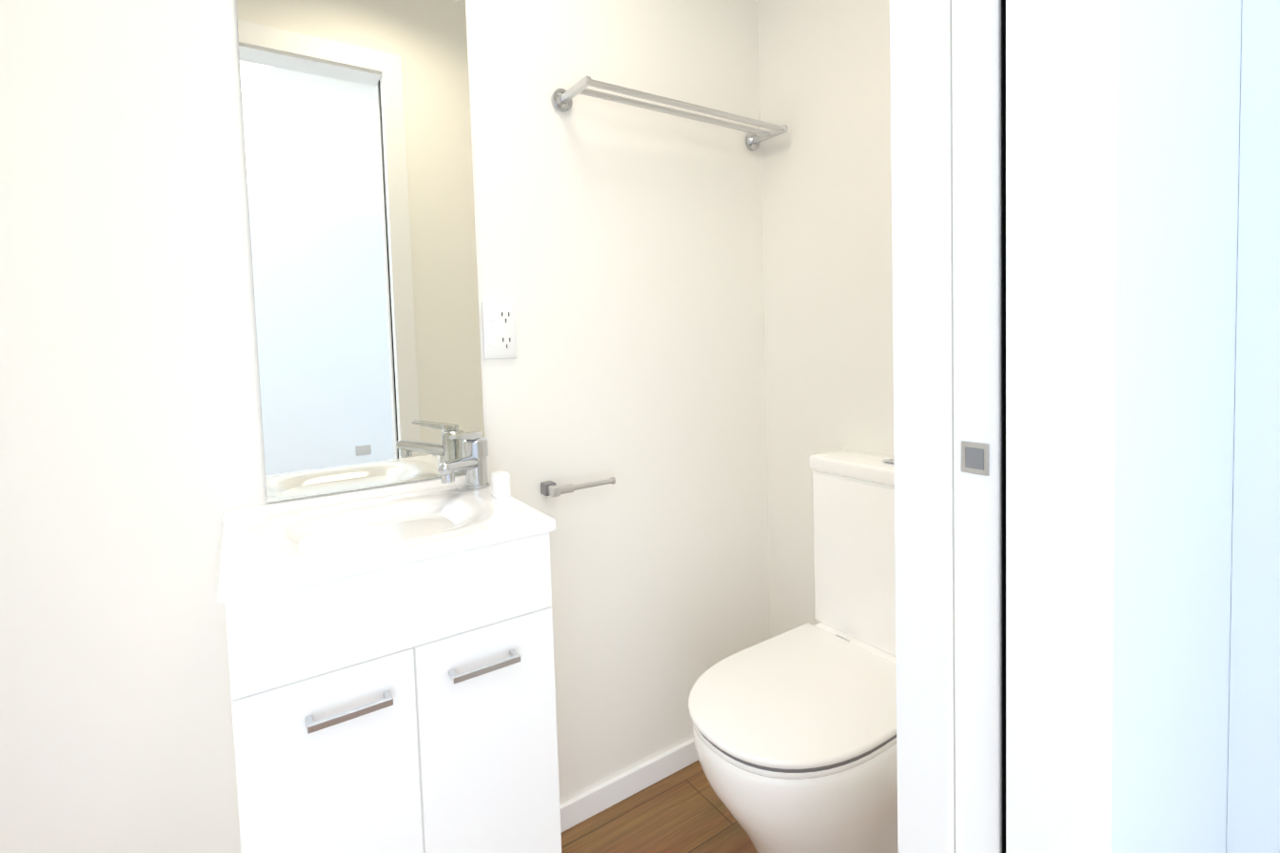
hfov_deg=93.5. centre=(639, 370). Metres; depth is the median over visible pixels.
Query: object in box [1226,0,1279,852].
wall
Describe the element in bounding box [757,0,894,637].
wall
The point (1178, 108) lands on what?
wall
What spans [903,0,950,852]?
door frame
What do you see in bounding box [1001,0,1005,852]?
door frame
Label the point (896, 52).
trim
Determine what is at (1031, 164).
door frame
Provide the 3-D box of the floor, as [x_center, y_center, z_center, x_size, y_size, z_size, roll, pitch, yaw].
[0.371,1.187,-0.279,4.000,0.050,3.720,-4,3,-34]
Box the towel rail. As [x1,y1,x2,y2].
[551,75,787,151]
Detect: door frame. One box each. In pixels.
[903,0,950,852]
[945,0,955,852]
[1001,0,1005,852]
[1005,0,1057,852]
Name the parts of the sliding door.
handle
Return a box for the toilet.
[688,449,898,852]
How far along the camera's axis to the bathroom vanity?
0.89 m
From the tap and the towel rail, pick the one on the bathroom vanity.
the tap
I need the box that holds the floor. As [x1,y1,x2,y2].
[560,759,757,852]
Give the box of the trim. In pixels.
[889,0,910,852]
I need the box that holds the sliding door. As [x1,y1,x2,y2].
[951,0,1002,852]
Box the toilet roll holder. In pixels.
[540,476,615,496]
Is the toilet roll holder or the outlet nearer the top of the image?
the outlet
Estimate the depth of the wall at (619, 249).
1.14 m
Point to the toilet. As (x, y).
(795, 733)
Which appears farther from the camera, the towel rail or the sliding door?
the towel rail
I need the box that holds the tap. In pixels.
[437,432,490,490]
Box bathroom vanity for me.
[216,432,561,852]
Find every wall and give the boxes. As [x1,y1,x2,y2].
[0,0,770,852]
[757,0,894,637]
[1111,0,1241,852]
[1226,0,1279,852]
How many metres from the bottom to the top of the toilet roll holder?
0.028 m
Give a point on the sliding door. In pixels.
(976, 143)
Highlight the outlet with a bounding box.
[481,301,517,358]

